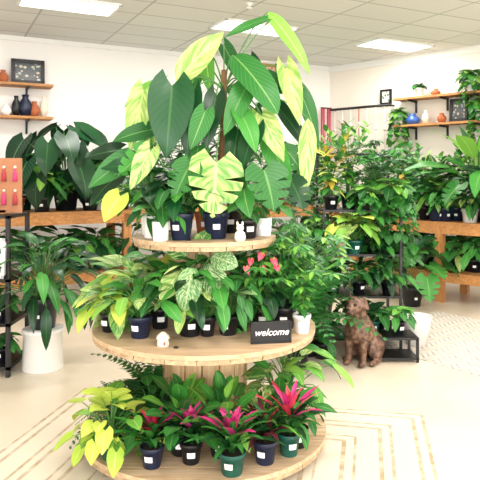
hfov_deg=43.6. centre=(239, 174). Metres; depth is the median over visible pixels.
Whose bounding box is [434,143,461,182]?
potted ficus
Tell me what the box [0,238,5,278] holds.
framed print
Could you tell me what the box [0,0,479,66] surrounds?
ceiling
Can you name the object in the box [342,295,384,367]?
statue
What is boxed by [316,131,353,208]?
potted croton
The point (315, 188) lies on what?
potted ficus
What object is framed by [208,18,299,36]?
ceiling light panel
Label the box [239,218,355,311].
potted schefflera
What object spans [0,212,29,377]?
shelf unit
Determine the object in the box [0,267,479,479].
floor
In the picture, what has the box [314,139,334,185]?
potted ficus
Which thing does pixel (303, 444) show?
potted plant
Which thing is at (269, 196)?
monstera
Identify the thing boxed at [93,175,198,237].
peace lily
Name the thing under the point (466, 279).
table
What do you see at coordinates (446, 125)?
wall shelf
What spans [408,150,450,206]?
dracaena
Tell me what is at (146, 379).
potted calathea
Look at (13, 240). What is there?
peace lily
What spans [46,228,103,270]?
peace lily
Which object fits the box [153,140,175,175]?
potted ficus
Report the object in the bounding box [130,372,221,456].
rubber plant
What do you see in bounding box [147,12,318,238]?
potted plant
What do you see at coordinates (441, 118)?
vase
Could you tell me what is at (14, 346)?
philodendron
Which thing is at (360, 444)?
woven rug
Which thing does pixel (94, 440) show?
pothos
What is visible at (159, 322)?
potted syngonium
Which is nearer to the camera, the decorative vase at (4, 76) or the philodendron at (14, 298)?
the philodendron at (14, 298)
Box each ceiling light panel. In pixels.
[16,0,121,16]
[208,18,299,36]
[354,37,434,52]
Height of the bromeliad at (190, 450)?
0.277 m
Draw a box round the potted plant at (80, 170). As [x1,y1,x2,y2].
[5,122,124,210]
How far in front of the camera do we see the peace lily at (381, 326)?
5.26 m
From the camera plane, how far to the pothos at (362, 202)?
5.12 m
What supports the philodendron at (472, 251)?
on the table
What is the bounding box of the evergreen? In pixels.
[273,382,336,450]
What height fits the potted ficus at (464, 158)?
0.954 m
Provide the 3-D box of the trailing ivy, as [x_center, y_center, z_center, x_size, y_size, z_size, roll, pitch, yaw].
[3.144,-1.182,8.176,0.432,0.564,0.409,0,0,37]
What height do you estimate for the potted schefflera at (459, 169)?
0.719 m
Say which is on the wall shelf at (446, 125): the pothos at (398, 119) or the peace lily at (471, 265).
the pothos at (398, 119)
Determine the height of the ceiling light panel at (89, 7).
0.022 m
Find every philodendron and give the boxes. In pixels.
[0,289,26,319]
[0,332,22,362]
[22,160,71,211]
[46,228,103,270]
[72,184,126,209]
[160,254,263,336]
[167,370,264,458]
[414,181,478,220]
[455,236,479,260]
[464,96,479,143]
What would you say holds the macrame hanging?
hanging from the wall at (92, 86)
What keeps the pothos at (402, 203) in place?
on the metal plant stand
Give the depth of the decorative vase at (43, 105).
7.78 m
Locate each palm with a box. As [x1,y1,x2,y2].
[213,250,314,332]
[265,254,387,367]
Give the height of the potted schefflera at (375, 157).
0.619 m
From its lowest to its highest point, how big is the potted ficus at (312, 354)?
1.115 m
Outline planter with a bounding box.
[403,312,432,346]
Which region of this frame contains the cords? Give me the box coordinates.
[330,104,394,161]
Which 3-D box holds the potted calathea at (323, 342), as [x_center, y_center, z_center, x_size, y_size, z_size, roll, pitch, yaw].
[0.656,1.316,4.920,0.467,0.367,0.510,0,0,-40]
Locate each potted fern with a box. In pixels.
[69,381,147,448]
[86,353,201,429]
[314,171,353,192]
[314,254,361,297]
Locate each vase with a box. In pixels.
[0,70,8,80]
[0,104,11,114]
[11,96,19,114]
[20,94,31,115]
[30,101,39,115]
[40,96,47,116]
[405,114,419,123]
[421,110,429,122]
[431,88,440,94]
[437,113,446,121]
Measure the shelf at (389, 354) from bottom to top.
0.200 m
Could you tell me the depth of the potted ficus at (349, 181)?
5.37 m
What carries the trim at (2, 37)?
attached to the wall at (92, 86)
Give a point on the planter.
(423, 320)
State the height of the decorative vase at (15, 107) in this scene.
0.260 m
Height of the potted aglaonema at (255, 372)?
0.391 m
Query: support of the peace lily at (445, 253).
on the table
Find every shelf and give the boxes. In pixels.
[0,81,53,94]
[0,115,53,133]
[359,329,418,362]
[393,90,479,112]
[393,120,479,139]
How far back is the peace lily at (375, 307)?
4.91 m
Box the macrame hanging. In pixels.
[321,107,331,170]
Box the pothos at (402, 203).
[367,178,423,268]
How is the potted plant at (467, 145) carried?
on the table
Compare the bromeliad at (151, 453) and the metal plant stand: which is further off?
the metal plant stand
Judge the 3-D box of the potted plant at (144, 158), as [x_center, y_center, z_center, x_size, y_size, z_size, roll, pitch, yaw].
[-0.312,0.077,3.174,0.511,0.527,0.544,0,0,0]
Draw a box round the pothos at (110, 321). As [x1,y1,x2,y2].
[72,279,132,339]
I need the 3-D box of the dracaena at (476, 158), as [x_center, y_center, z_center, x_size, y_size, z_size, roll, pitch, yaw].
[2.925,0.090,7.200,0.594,0.919,0.635,0,0,15]
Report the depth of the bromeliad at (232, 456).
2.79 m
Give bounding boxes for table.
[350,218,479,302]
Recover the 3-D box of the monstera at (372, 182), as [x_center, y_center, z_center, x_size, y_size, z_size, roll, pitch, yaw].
[1.987,0.212,8.186,0.994,0.675,0.931,0,0,0]
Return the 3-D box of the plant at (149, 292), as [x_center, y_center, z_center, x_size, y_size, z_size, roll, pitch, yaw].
[-0.279,0.632,3.151,0.599,0.417,0.618,0,0,0]
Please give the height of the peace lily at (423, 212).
0.529 m
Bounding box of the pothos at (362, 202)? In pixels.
[341,184,389,233]
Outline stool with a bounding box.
[22,324,63,374]
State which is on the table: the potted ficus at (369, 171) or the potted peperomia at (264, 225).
the potted ficus at (369, 171)
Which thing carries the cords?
attached to the wall at (357, 87)
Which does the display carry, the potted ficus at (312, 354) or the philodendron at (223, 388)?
the philodendron at (223, 388)
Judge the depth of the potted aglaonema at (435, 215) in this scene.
7.11 m
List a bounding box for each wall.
[0,39,329,266]
[330,52,479,258]
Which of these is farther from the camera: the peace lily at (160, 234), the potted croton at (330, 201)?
the potted croton at (330, 201)
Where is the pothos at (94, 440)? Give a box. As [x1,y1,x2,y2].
[52,381,164,477]
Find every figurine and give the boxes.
[156,331,169,347]
[234,221,245,241]
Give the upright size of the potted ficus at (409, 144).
0.994 m
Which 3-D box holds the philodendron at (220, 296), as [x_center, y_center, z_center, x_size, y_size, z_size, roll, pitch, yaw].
[-0.142,0.629,3.144,0.625,0.422,0.559,0,0,-20]
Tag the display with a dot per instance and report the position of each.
(230, 355)
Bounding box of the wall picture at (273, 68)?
[262,63,276,83]
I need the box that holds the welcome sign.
[250,320,291,344]
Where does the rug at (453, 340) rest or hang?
on the floor
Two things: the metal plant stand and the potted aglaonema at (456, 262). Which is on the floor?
the metal plant stand
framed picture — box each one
[11,58,44,83]
[380,89,391,103]
[449,98,468,121]
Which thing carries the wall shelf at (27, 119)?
attached to the wall at (92, 86)
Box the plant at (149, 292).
[129,257,237,334]
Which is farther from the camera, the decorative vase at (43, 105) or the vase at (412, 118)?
the vase at (412, 118)
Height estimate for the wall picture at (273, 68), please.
0.390 m
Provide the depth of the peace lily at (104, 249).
6.74 m
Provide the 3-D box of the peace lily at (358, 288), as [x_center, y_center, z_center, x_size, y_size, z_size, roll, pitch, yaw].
[1.043,0.893,5.322,0.496,0.294,0.502,0,0,22]
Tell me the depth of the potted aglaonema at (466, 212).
6.90 m
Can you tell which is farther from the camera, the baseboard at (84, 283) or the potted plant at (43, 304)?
the baseboard at (84, 283)
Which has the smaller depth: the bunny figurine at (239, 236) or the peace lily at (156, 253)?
the bunny figurine at (239, 236)
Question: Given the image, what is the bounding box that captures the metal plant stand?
[316,153,401,348]
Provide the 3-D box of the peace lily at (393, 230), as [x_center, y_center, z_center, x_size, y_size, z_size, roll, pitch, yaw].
[2.065,0.857,7.753,0.813,0.566,0.867,0,0,0]
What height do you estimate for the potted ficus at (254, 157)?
0.980 m
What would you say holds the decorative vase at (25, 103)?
on the wall shelf at (27, 119)
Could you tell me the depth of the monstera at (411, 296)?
6.79 m
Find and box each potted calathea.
[91,258,193,338]
[105,374,183,451]
[301,212,351,252]
[313,314,344,360]
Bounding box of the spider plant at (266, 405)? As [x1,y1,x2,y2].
[214,387,307,437]
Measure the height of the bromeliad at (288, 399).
0.337 m
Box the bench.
[0,204,339,289]
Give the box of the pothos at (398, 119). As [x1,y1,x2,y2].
[386,107,410,167]
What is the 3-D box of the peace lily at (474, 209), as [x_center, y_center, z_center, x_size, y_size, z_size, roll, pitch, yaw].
[2.892,0.289,6.837,0.842,0.521,0.855,0,0,0]
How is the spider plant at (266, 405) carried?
on the display
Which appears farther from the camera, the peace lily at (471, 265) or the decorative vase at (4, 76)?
the decorative vase at (4, 76)
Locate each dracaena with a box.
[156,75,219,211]
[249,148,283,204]
[356,203,410,290]
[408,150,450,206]
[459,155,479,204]
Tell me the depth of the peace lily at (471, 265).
6.98 m
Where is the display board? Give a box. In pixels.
[0,158,21,213]
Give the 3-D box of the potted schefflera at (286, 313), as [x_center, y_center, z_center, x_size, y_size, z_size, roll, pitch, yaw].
[0.261,0.588,3.315,0.720,0.503,0.620,0,0,0]
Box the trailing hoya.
[412,83,427,95]
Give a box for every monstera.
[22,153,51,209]
[224,142,310,238]
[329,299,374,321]
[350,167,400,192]
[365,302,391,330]
[372,235,459,306]
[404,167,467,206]
[439,165,479,213]
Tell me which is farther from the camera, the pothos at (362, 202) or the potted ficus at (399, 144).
the potted ficus at (399, 144)
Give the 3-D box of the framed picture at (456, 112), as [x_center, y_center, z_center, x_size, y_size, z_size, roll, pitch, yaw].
[3.064,-0.909,8.397,0.260,0.321,0.052,0,0,43]
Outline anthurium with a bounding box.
[236,252,291,322]
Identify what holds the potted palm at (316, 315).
on the floor
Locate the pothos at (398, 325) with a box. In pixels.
[376,306,416,334]
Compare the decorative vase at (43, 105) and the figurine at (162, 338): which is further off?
the decorative vase at (43, 105)
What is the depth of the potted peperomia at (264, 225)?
3.33 m
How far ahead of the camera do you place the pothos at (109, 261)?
3.35 m
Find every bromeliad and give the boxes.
[109,406,193,469]
[140,400,218,465]
[184,406,286,477]
[231,398,300,465]
[247,380,334,457]
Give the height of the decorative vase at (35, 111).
0.200 m
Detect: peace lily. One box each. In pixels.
[0,226,52,269]
[0,229,34,258]
[30,225,88,271]
[54,164,126,210]
[67,225,121,269]
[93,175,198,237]
[99,222,141,261]
[123,248,165,297]
[126,197,195,241]
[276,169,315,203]
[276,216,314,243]
[336,259,383,293]
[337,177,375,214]
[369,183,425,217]
[371,302,406,328]
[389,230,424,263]
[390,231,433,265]
[400,177,458,219]
[410,233,479,268]
[428,176,479,220]
[444,234,479,272]
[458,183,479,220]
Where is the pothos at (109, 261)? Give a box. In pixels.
[71,254,174,330]
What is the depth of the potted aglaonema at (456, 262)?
7.09 m
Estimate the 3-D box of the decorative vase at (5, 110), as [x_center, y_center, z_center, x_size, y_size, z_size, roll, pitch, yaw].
[-2.963,-0.824,7.602,0.140,0.150,0.140,0,0,0]
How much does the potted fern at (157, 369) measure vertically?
0.481 m
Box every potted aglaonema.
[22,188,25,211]
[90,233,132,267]
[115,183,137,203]
[188,272,264,335]
[235,357,326,430]
[245,344,353,414]
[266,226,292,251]
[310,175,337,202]
[366,259,418,298]
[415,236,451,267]
[416,186,465,220]
[431,236,477,271]
[446,190,479,222]
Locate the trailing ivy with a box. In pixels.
[454,69,479,105]
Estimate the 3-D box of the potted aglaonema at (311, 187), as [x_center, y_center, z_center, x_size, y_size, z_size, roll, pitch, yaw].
[1.082,0.187,8.191,0.542,0.426,0.565,0,0,-23]
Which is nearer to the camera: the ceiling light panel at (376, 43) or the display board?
the display board
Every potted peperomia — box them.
[242,189,297,235]
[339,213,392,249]
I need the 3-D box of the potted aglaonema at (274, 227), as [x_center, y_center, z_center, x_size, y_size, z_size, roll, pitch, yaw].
[0.527,0.880,8.017,0.525,0.400,0.627,0,0,16]
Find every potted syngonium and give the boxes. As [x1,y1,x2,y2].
[107,253,203,329]
[325,212,380,254]
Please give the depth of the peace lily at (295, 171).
7.93 m
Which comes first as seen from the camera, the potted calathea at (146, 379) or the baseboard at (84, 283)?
the potted calathea at (146, 379)
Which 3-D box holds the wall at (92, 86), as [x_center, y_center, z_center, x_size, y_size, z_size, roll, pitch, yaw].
[-2.113,-0.150,8.253,8.225,3.300,0.120,0,0,-27]
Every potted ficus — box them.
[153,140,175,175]
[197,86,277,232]
[244,146,260,183]
[272,255,331,333]
[278,216,336,357]
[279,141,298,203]
[283,161,338,331]
[296,134,326,203]
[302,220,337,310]
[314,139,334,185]
[323,118,371,208]
[355,146,383,212]
[390,143,422,176]
[393,141,426,214]
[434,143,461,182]
[455,145,479,172]
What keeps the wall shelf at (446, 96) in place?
attached to the wall at (357, 87)
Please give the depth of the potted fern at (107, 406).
3.13 m
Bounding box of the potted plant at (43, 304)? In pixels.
[0,231,113,349]
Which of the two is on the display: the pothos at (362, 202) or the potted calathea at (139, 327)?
the potted calathea at (139, 327)
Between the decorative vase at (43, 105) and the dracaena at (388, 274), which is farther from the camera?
the decorative vase at (43, 105)
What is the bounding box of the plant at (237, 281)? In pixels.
[215,254,281,330]
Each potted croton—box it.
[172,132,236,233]
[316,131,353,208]
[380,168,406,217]
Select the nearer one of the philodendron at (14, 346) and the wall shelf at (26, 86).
the philodendron at (14, 346)
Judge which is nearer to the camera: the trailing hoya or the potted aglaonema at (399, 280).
the potted aglaonema at (399, 280)
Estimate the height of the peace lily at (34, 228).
0.547 m
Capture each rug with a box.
[0,387,439,479]
[385,311,479,375]
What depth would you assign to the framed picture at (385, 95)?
9.24 m
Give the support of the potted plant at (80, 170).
on the bench
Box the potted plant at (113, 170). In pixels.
[84,78,201,238]
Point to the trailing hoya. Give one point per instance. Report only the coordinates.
(419, 89)
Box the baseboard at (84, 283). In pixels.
[3,283,86,291]
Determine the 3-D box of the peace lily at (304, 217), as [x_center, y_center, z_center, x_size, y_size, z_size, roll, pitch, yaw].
[0.836,0.807,8.156,0.876,0.560,0.793,0,0,-35]
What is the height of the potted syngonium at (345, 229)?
0.393 m
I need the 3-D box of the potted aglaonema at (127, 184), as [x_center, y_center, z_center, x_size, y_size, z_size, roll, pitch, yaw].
[-1.440,0.208,6.893,0.537,0.383,0.572,0,0,32]
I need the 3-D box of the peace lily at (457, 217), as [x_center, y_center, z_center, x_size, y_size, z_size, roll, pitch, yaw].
[2.615,0.264,7.280,0.810,0.572,0.878,0,0,0]
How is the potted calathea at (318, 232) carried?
on the metal plant stand
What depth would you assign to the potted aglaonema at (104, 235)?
6.97 m
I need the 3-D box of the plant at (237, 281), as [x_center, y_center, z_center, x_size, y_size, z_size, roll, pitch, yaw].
[-0.032,0.639,3.274,0.508,0.402,0.533,0,0,24]
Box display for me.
[80,229,325,479]
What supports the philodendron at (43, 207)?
on the bench
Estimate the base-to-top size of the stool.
0.315 m
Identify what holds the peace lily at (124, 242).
on the bench
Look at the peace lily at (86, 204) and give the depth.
6.68 m
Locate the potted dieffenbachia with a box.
[154,230,237,336]
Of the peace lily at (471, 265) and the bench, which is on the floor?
the bench
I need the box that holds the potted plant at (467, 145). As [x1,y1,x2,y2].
[404,124,479,221]
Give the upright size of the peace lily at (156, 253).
0.503 m
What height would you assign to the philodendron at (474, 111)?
0.752 m
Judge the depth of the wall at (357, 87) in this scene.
9.12 m
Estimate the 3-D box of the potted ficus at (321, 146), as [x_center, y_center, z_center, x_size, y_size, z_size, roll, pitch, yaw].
[1.015,-0.094,8.512,0.461,0.987,0.490,0,0,-26]
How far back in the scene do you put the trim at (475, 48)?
9.00 m
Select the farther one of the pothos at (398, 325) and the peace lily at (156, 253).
the pothos at (398, 325)
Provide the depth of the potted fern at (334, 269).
5.24 m
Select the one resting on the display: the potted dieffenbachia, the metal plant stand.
the potted dieffenbachia
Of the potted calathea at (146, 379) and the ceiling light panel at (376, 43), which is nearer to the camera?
the potted calathea at (146, 379)
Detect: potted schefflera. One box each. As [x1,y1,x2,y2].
[232,237,348,328]
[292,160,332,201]
[336,140,422,205]
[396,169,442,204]
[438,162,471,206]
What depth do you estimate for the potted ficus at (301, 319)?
3.17 m
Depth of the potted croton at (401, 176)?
7.63 m
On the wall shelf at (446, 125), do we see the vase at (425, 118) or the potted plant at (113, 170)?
the vase at (425, 118)
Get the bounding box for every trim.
[0,34,329,69]
[329,44,479,72]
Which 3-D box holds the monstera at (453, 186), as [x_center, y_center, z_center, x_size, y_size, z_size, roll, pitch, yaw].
[2.802,0.194,6.715,1.169,0.712,1.022,0,0,0]
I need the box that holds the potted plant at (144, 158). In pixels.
[130,139,226,240]
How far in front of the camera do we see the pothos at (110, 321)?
3.14 m
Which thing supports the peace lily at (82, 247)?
on the bench
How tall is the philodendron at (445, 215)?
0.485 m

